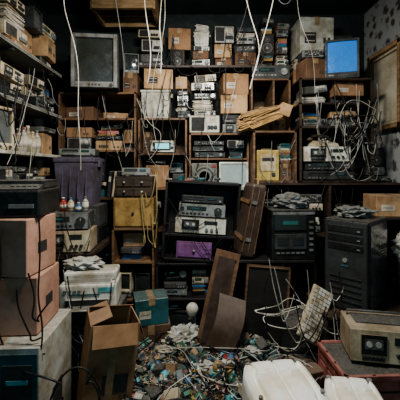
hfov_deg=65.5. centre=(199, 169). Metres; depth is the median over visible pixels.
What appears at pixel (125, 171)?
recorder
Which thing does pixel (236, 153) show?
book stack
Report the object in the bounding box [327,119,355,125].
deck
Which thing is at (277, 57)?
receiver
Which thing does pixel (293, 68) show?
paper stack
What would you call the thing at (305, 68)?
cardboard box
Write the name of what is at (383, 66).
window
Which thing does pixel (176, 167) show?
recorder
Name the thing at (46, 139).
cardboard box
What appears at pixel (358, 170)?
receiver
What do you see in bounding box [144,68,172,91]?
cardboard box
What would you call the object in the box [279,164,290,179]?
cardboard box
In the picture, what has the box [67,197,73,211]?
bottle
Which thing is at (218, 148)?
recorder
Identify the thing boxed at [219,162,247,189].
box
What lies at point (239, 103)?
cardboard box
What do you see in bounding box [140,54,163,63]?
radio
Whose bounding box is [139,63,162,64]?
graphic equalizer
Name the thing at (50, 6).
ceiling
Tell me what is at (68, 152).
recorder
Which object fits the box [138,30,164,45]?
radio
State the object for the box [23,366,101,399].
cable tangle
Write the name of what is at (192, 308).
light bulb
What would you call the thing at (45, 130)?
recorder
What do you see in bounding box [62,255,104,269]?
plastic bag
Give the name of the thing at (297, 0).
hanging cable
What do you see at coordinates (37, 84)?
radio
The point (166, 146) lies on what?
alarm clock
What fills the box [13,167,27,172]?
graphic equalizer
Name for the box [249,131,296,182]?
base cabinet
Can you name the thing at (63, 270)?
loose cable
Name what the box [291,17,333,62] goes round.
box
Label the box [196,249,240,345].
wooden board
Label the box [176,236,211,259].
drawer box
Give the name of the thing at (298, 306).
cable tangle
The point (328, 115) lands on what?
cardboard box
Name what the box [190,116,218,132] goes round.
radio
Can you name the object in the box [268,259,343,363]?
loose cable
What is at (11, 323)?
cardboard box
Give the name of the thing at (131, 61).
television
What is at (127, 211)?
base cabinet
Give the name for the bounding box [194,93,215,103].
receiver
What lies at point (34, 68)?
loose cable
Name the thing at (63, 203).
loose cable
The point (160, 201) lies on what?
radio
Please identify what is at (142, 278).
television
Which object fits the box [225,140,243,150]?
radio
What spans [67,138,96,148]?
radio
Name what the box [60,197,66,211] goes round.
bottle
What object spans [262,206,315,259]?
system
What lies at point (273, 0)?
hanging cable
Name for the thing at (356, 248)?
computer tower
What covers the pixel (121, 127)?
receiver
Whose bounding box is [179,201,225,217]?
receiver
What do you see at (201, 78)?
radio
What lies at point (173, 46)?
loose cable
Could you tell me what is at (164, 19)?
hanging cable
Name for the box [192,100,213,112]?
paper stack
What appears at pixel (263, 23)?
radio
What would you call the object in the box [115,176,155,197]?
chest
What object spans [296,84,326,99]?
radio
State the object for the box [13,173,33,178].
radio
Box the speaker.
[192,163,216,181]
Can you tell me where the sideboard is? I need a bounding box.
[250,181,399,288]
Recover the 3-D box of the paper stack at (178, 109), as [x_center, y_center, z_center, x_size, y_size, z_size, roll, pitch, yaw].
[-0.184,-0.627,3.351,0.124,0.045,0.224,0,0,5]
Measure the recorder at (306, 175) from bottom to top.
0.092 m
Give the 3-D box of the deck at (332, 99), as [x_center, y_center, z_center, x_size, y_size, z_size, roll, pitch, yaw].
[1.421,-0.669,3.173,0.269,0.078,0.249,0,0,0]
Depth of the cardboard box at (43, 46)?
2.76 m
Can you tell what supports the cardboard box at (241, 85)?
on the cardboard box at (239, 103)
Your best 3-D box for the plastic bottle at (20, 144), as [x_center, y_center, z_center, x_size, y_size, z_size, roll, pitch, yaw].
[-1.400,-0.230,2.400,0.061,0.180,0.061,0,0,0]
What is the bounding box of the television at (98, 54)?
[70,32,119,91]
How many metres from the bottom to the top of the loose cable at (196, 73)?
1.268 m
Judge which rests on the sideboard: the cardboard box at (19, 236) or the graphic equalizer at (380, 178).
the graphic equalizer at (380, 178)
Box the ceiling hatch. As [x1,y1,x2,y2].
[90,0,159,27]
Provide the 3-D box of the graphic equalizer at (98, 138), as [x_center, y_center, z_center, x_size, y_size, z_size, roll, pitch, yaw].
[-0.946,-0.329,3.318,0.260,0.051,0.262,0,0,2]
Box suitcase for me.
[233,178,266,257]
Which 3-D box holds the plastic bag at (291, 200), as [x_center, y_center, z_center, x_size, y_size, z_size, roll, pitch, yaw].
[0.750,0.253,2.646,0.321,0.131,0.286,0,0,29]
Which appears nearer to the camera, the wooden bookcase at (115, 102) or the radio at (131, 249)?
the radio at (131, 249)
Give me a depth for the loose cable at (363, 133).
2.86 m
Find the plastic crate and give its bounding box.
[317,340,399,399]
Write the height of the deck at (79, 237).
0.172 m
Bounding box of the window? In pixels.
[367,37,399,132]
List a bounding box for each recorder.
[14,127,55,134]
[33,176,51,178]
[37,96,54,105]
[59,148,98,156]
[97,223,106,241]
[122,167,150,175]
[170,162,184,173]
[177,111,189,120]
[181,193,223,204]
[193,146,223,151]
[221,114,243,125]
[235,27,254,36]
[235,38,255,45]
[274,30,288,44]
[297,171,354,179]
[298,49,323,62]
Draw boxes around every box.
[0,213,55,277]
[0,262,58,335]
[0,309,70,399]
[4,35,29,52]
[14,132,51,154]
[22,28,31,52]
[32,35,54,63]
[36,168,49,175]
[66,106,104,117]
[66,127,98,138]
[76,300,144,399]
[96,141,127,149]
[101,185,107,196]
[103,113,128,117]
[123,73,142,98]
[123,230,145,246]
[124,130,133,144]
[133,288,168,325]
[138,319,170,341]
[143,132,154,152]
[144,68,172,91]
[146,165,168,187]
[168,28,190,57]
[176,77,189,94]
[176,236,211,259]
[193,51,208,59]
[214,44,231,63]
[215,58,231,64]
[219,73,248,99]
[221,94,247,115]
[234,52,255,64]
[253,107,269,130]
[255,149,278,180]
[272,354,323,388]
[275,118,285,130]
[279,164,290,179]
[290,71,295,85]
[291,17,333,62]
[296,58,324,80]
[321,111,355,119]
[324,82,363,100]
[363,193,399,216]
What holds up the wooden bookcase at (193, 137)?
on the floor
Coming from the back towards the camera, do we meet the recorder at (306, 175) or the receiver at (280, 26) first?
the receiver at (280, 26)
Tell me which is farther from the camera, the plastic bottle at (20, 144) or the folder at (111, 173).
the folder at (111, 173)
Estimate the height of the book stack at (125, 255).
0.045 m
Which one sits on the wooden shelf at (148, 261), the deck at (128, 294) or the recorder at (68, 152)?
the deck at (128, 294)
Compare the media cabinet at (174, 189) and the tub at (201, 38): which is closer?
the media cabinet at (174, 189)
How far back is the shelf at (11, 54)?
2.59 m
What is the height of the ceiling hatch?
0.220 m
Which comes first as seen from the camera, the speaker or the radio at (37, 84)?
the radio at (37, 84)
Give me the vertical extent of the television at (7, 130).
0.301 m
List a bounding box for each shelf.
[0,33,61,163]
[112,223,158,301]
[139,65,291,82]
[156,255,237,327]
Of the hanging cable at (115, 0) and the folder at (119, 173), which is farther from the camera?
the folder at (119, 173)
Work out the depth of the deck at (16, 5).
2.40 m
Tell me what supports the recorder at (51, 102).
on the receiver
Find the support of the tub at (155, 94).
on the wooden bookcase at (182, 140)
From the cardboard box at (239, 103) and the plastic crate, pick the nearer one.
the plastic crate
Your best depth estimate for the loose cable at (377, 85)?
2.87 m
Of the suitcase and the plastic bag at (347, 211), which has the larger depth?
the suitcase
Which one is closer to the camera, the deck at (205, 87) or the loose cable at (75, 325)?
the loose cable at (75, 325)
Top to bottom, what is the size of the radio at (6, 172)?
0.190 m
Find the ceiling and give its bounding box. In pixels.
[35,0,378,13]
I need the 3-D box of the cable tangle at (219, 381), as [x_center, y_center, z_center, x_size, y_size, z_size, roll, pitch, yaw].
[0.002,1.280,1.869,1.006,0.085,0.702,0,0,0]
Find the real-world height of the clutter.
0.046 m
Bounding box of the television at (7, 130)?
[0,106,13,149]
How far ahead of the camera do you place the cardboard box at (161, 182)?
3.18 m
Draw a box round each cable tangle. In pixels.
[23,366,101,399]
[119,329,278,399]
[135,346,269,399]
[254,298,339,330]
[267,346,311,366]
[271,354,323,380]
[336,100,375,142]
[341,115,379,159]
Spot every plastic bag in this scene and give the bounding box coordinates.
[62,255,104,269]
[268,192,310,208]
[333,205,379,217]
[391,232,399,257]
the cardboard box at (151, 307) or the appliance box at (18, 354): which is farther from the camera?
the cardboard box at (151, 307)
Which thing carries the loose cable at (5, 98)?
attached to the shelf at (11, 54)
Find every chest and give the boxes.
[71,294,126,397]
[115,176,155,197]
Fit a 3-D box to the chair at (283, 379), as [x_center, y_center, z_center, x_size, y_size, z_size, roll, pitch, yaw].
[0.410,1.254,1.500,0.370,0.492,0.400,0,0,-8]
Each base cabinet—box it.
[114,196,156,227]
[230,249,316,350]
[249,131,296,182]
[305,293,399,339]
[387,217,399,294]
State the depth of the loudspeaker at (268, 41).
3.33 m
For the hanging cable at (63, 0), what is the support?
hanging from the ceiling
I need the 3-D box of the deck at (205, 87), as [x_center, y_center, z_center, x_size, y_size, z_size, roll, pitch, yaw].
[0.041,-0.845,3.315,0.233,0.090,0.345,0,0,5]
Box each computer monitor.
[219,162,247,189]
[323,37,359,77]
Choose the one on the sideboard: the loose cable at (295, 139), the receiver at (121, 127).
the loose cable at (295, 139)
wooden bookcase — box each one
[58,92,142,259]
[138,118,188,232]
[189,133,248,206]
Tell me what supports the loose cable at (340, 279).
hanging from the computer tower
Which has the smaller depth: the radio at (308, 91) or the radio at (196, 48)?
the radio at (308, 91)
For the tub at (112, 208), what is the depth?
3.19 m
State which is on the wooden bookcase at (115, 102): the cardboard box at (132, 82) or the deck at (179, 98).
the cardboard box at (132, 82)
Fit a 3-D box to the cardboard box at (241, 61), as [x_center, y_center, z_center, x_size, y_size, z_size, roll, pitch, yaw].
[0.491,-1.181,3.422,0.226,0.162,0.184,0,0,2]
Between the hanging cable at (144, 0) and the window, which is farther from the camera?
the window
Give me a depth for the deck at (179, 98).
3.22 m
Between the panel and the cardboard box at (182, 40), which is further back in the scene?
the cardboard box at (182, 40)
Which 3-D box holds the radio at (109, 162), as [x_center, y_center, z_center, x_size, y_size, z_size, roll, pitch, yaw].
[-1.053,0.000,3.355,0.139,0.248,0.372,0,0,-1]
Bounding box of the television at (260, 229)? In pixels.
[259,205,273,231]
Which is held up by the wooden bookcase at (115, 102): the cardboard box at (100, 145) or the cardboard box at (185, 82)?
the cardboard box at (100, 145)
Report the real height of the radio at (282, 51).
0.079 m
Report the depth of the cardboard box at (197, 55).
3.32 m
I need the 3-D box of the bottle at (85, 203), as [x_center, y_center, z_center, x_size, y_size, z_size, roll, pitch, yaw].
[-0.900,0.266,2.442,0.049,0.117,0.049,0,0,0]
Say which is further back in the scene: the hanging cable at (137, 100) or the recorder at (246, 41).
the recorder at (246, 41)
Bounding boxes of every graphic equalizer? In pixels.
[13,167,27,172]
[95,136,123,140]
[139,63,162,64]
[194,141,223,146]
[234,45,255,54]
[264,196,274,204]
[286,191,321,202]
[355,176,389,181]
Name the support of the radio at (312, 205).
on the book stack
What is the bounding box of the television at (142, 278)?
[135,270,150,291]
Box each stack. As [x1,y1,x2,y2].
[0,3,24,31]
[35,89,48,96]
[98,131,120,135]
[122,251,143,258]
[125,145,133,149]
[176,108,187,110]
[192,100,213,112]
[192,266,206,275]
[192,284,205,290]
[194,284,206,294]
[195,24,208,31]
[226,150,242,157]
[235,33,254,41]
[236,102,297,131]
[259,28,271,35]
[260,56,272,62]
[275,38,286,48]
[276,143,289,163]
[290,59,297,73]
[293,97,325,103]
[295,112,319,120]
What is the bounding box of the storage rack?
[291,78,373,182]
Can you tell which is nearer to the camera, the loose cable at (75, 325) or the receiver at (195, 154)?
the loose cable at (75, 325)
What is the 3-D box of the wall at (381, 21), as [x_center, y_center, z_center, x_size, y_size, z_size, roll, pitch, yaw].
[1.950,-0.150,1.300,0.100,3.300,4.800,0,0,0]
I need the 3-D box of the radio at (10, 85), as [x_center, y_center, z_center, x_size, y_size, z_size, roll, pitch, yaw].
[-1.554,-0.630,2.353,0.287,0.056,0.256,0,0,6]
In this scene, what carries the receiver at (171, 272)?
on the radio at (179, 283)
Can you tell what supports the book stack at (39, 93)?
on the recorder at (51, 102)
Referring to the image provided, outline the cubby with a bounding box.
[246,78,290,133]
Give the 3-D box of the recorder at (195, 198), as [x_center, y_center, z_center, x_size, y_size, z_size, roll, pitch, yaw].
[0.022,0.273,2.925,0.383,0.091,0.250,0,0,0]
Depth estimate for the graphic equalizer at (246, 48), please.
3.35 m
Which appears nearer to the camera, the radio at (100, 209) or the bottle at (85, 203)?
the bottle at (85, 203)
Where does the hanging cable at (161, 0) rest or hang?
hanging from the ceiling
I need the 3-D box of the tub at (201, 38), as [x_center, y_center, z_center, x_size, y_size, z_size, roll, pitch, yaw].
[0.022,-1.407,3.423,0.193,0.155,0.210,0,0,4]
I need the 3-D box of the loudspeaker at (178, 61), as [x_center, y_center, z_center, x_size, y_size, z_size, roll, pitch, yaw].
[-0.237,-1.194,3.414,0.151,0.189,0.207,0,0,4]
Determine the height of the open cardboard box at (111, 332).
0.690 m
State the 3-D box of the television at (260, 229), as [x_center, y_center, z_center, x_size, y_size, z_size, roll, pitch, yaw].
[0.697,0.470,3.147,0.301,0.260,0.316,0,0,0]
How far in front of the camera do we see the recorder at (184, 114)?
3.16 m
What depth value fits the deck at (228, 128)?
3.17 m
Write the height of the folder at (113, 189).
0.266 m
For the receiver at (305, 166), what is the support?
on the recorder at (306, 175)
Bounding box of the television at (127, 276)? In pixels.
[120,270,134,292]
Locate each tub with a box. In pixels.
[53,157,104,204]
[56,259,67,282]
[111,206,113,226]
[140,90,172,117]
[193,31,210,46]
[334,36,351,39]
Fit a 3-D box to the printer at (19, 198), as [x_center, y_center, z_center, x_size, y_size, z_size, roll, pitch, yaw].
[-1.060,0.152,1.746,0.420,0.190,0.329,0,0,-7]
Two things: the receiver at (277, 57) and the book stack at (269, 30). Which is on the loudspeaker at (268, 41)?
the book stack at (269, 30)
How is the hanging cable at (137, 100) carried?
hanging from the loose cable at (196, 73)
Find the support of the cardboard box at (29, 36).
on the recorder
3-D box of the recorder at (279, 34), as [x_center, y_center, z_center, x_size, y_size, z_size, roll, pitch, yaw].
[0.881,-1.454,3.433,0.129,0.078,0.247,0,0,1]
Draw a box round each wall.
[0,0,48,167]
[49,14,363,178]
[364,0,399,182]
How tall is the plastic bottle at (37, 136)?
0.200 m
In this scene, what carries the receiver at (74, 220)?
on the deck at (79, 237)
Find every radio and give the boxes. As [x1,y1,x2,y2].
[0,19,27,46]
[0,79,21,92]
[0,166,12,178]
[1,164,38,175]
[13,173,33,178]
[24,74,44,91]
[35,56,50,66]
[59,203,106,226]
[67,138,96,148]
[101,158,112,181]
[120,243,146,253]
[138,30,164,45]
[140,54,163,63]
[142,39,162,54]
[157,198,164,208]
[164,279,186,287]
[172,173,184,179]
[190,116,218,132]
[193,46,208,50]
[194,74,215,88]
[212,26,233,50]
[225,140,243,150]
[258,18,273,30]
[273,47,286,60]
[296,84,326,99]
[307,202,322,210]
[340,308,399,364]
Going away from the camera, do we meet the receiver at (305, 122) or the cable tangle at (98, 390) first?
the cable tangle at (98, 390)
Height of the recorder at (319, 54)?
0.082 m
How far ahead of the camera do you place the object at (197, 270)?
2.90 m
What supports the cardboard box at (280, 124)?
in the cubby
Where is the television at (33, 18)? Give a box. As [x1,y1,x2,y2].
[21,5,42,34]
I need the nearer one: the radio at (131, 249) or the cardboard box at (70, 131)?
the radio at (131, 249)
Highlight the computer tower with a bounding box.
[325,215,386,309]
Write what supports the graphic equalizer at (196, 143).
on the recorder at (218, 148)
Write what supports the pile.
on the floor
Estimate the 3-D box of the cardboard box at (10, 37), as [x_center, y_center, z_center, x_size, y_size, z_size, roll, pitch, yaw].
[-1.498,-0.949,2.382,0.263,0.058,0.278,0,0,-4]
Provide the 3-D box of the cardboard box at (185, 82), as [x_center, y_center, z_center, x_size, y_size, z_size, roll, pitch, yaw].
[-0.178,-0.895,3.328,0.119,0.124,0.281,0,0,6]
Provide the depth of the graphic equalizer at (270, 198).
2.95 m
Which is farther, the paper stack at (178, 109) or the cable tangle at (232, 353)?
the paper stack at (178, 109)
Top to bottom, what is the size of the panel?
0.511 m
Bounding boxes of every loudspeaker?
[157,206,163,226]
[170,50,185,64]
[257,34,273,62]
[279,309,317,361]
[352,148,383,166]
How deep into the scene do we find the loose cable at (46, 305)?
1.50 m
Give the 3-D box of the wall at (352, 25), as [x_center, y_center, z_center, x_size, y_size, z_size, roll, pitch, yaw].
[0.075,-0.150,3.650,3.650,3.300,0.100,0,0,0]
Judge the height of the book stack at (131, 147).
0.065 m
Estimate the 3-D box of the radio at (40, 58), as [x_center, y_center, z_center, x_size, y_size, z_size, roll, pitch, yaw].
[-1.552,-0.967,2.867,0.292,0.094,0.231,0,0,-5]
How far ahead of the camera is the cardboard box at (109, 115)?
3.21 m
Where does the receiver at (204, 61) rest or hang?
on the shelf at (184, 69)
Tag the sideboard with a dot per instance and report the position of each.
(377, 187)
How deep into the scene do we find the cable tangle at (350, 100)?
2.88 m
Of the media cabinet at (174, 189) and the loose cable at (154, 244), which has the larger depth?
the media cabinet at (174, 189)
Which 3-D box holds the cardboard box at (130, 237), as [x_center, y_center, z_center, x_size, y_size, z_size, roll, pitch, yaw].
[-0.616,0.646,2.948,0.194,0.126,0.139,0,0,-2]
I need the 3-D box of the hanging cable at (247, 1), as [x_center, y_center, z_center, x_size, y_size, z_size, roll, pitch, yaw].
[0.362,-1.449,2.600,0.130,0.702,0.008,0,0,0]
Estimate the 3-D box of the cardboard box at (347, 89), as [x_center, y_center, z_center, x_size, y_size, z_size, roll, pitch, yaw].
[1.421,-0.774,3.080,0.288,0.130,0.225,0,0,-4]
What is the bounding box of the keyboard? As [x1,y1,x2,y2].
[296,284,331,345]
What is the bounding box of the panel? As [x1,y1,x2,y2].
[201,293,245,357]
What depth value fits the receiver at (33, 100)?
2.60 m
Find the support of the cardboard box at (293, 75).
on the storage rack
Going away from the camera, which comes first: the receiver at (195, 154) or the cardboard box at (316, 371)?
the cardboard box at (316, 371)
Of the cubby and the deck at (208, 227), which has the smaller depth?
the deck at (208, 227)
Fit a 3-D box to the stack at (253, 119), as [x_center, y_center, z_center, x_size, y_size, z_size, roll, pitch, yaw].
[0.654,-0.510,3.001,0.610,0.296,0.156,-1,0,-2]
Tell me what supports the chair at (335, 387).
on the floor
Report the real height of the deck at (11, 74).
0.125 m
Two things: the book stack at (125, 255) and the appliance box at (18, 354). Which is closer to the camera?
the appliance box at (18, 354)
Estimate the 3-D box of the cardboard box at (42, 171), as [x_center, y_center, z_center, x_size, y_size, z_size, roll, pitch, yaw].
[-1.551,0.016,2.915,0.234,0.077,0.128,0,0,-2]
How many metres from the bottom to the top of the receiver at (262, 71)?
0.142 m
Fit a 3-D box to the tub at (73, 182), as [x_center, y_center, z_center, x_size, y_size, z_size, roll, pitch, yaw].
[-1.080,0.095,2.797,0.380,0.420,0.293,0,0,0]
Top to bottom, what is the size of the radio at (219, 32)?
0.190 m
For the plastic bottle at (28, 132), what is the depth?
2.52 m
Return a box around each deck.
[0,0,24,15]
[0,61,23,86]
[0,85,24,101]
[20,86,36,96]
[56,225,96,252]
[121,284,134,296]
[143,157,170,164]
[175,213,225,235]
[177,90,188,99]
[177,96,187,102]
[191,82,214,94]
[221,124,245,132]
[297,146,350,162]
[325,98,357,101]
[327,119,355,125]
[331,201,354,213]
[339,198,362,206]
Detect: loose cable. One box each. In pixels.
[0,68,59,175]
[0,218,47,354]
[7,68,58,178]
[52,203,89,267]
[57,73,235,192]
[57,220,90,261]
[58,65,247,196]
[63,270,119,370]
[67,276,111,385]
[140,172,157,247]
[158,23,278,77]
[161,194,231,263]
[258,139,296,205]
[260,185,353,229]
[263,272,343,357]
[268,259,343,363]
[315,84,379,180]
[316,85,380,180]
[318,81,381,180]
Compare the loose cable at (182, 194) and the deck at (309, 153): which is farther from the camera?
the deck at (309, 153)
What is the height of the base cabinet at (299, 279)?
0.780 m
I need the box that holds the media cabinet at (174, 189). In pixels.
[161,179,240,262]
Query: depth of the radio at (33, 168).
2.63 m
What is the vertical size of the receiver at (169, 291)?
0.066 m
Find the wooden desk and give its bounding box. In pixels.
[56,234,111,263]
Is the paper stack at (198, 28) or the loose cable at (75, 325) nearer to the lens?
the loose cable at (75, 325)
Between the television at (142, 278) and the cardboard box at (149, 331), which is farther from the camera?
the television at (142, 278)
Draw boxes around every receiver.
[25,96,49,110]
[31,23,55,42]
[51,209,93,229]
[101,124,125,131]
[164,265,187,280]
[164,282,188,295]
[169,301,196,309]
[177,102,189,110]
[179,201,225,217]
[192,59,210,64]
[192,152,224,157]
[192,272,207,283]
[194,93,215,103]
[195,111,215,115]
[248,65,289,80]
[272,23,289,33]
[273,56,287,64]
[274,60,288,64]
[292,119,326,128]
[297,163,354,170]
[353,167,384,175]
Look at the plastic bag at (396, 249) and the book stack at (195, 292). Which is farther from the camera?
the book stack at (195, 292)
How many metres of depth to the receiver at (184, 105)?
3.22 m
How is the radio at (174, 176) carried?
on the wooden bookcase at (182, 140)
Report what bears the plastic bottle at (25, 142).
on the shelf at (11, 54)
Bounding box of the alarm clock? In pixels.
[150,140,175,152]
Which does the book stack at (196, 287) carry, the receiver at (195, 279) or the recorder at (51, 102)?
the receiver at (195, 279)
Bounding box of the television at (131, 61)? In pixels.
[124,53,138,74]
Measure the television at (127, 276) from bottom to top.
0.179 m
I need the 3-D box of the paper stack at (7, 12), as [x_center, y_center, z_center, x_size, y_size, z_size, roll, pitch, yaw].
[-1.494,-1.152,2.367,0.209,0.128,0.251,0,0,1]
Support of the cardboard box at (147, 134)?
on the wooden bookcase at (182, 140)
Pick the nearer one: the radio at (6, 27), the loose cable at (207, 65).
the radio at (6, 27)
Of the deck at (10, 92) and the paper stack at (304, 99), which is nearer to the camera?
the deck at (10, 92)
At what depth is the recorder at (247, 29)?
3.37 m
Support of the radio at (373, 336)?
on the plastic crate
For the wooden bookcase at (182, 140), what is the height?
2.020 m
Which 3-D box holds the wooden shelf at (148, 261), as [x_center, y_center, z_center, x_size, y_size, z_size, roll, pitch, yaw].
[-0.600,1.010,2.930,0.380,0.980,0.300,0,0,0]
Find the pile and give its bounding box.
[122,332,280,399]
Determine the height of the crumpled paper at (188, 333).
0.151 m
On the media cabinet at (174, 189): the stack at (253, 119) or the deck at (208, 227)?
the deck at (208, 227)
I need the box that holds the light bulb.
[186,302,197,319]
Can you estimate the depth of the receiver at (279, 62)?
3.31 m
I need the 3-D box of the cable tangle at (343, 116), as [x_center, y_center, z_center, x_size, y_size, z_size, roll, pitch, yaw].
[1.476,-0.300,2.870,0.333,0.410,0.061,0,0,0]
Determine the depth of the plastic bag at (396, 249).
2.31 m
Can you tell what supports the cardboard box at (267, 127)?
in the cubby
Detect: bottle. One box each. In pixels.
[14,128,22,150]
[22,127,27,151]
[26,125,31,151]
[31,131,36,152]
[35,130,40,152]
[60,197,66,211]
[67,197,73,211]
[75,202,81,211]
[82,196,88,211]
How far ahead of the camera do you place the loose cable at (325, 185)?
2.83 m
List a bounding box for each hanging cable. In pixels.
[63,0,80,169]
[115,0,123,66]
[137,100,160,159]
[144,0,150,82]
[151,19,164,142]
[159,0,161,73]
[236,1,247,37]
[246,0,259,76]
[249,0,273,88]
[297,0,314,93]
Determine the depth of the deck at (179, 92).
3.23 m
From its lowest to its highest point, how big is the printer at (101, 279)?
0.230 m
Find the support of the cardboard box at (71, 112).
on the wooden bookcase at (115, 102)
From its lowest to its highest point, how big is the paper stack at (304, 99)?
0.088 m
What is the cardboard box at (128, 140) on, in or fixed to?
on the book stack at (131, 147)
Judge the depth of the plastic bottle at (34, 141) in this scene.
2.58 m
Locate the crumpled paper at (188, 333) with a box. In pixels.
[165,322,198,346]
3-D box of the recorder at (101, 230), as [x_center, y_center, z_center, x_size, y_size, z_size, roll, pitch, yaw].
[-1.060,0.563,2.795,0.380,0.132,0.270,0,0,0]
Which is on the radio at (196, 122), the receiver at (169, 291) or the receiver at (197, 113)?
the receiver at (197, 113)
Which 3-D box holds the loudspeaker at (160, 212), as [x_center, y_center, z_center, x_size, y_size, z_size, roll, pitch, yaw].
[-0.496,0.504,3.363,0.154,0.193,0.311,0,0,5]
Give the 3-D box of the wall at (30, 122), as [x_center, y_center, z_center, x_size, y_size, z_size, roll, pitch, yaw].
[-1.800,-0.150,1.300,0.100,3.300,4.800,0,0,0]
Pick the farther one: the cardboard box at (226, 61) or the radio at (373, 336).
the cardboard box at (226, 61)
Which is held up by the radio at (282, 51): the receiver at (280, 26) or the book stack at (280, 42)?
the book stack at (280, 42)
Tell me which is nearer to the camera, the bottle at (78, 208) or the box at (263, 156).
the bottle at (78, 208)
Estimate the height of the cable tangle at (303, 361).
0.323 m
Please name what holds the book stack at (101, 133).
on the graphic equalizer at (98, 138)
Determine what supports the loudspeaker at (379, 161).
on the receiver at (358, 170)
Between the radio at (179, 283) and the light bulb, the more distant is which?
the radio at (179, 283)
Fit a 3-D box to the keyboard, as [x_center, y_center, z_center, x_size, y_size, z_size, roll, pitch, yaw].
[0.784,0.972,2.104,0.150,0.360,0.037,31,-27,3]
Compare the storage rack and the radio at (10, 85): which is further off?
the storage rack
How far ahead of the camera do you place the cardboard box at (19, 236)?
1.56 m
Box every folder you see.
[107,171,114,196]
[112,171,116,196]
[114,171,121,196]
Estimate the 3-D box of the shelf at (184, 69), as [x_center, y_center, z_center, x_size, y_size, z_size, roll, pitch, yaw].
[0.130,-1.022,3.430,1.660,0.155,0.340,0,0,0]
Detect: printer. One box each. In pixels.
[0,179,58,217]
[59,264,120,312]
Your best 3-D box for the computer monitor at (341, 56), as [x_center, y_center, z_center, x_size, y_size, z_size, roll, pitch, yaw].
[1.368,-1.045,3.053,0.300,0.371,0.314,0,0,14]
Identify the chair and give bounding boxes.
[241,358,327,399]
[324,375,383,399]
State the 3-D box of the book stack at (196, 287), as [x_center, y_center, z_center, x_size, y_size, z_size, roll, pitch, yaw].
[-0.013,1.087,2.913,0.129,0.049,0.112,0,0,-5]
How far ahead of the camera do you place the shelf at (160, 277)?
2.88 m
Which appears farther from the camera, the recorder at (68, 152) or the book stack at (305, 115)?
the book stack at (305, 115)
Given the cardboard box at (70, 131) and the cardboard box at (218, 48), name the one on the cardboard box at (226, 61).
the cardboard box at (218, 48)
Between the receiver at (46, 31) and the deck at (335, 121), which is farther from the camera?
the deck at (335, 121)
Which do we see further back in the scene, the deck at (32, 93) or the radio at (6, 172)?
the deck at (32, 93)
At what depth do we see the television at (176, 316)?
2.86 m
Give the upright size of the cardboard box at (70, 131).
0.105 m
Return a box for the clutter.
[166,176,220,180]
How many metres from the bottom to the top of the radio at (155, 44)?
0.137 m
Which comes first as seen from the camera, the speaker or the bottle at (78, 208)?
the bottle at (78, 208)
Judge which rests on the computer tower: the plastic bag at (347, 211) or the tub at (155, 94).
the plastic bag at (347, 211)
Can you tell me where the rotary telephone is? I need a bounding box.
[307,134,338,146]
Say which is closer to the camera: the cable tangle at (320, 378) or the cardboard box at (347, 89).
the cable tangle at (320, 378)
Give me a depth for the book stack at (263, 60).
3.34 m
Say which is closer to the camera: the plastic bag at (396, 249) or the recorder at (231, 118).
the plastic bag at (396, 249)
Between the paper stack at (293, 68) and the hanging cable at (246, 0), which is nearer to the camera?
the hanging cable at (246, 0)
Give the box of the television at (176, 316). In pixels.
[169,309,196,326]
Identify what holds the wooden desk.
on the floor
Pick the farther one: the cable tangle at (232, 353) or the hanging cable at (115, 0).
the hanging cable at (115, 0)
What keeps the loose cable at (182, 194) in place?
hanging from the media cabinet at (174, 189)
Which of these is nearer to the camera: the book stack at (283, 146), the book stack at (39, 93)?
the book stack at (39, 93)

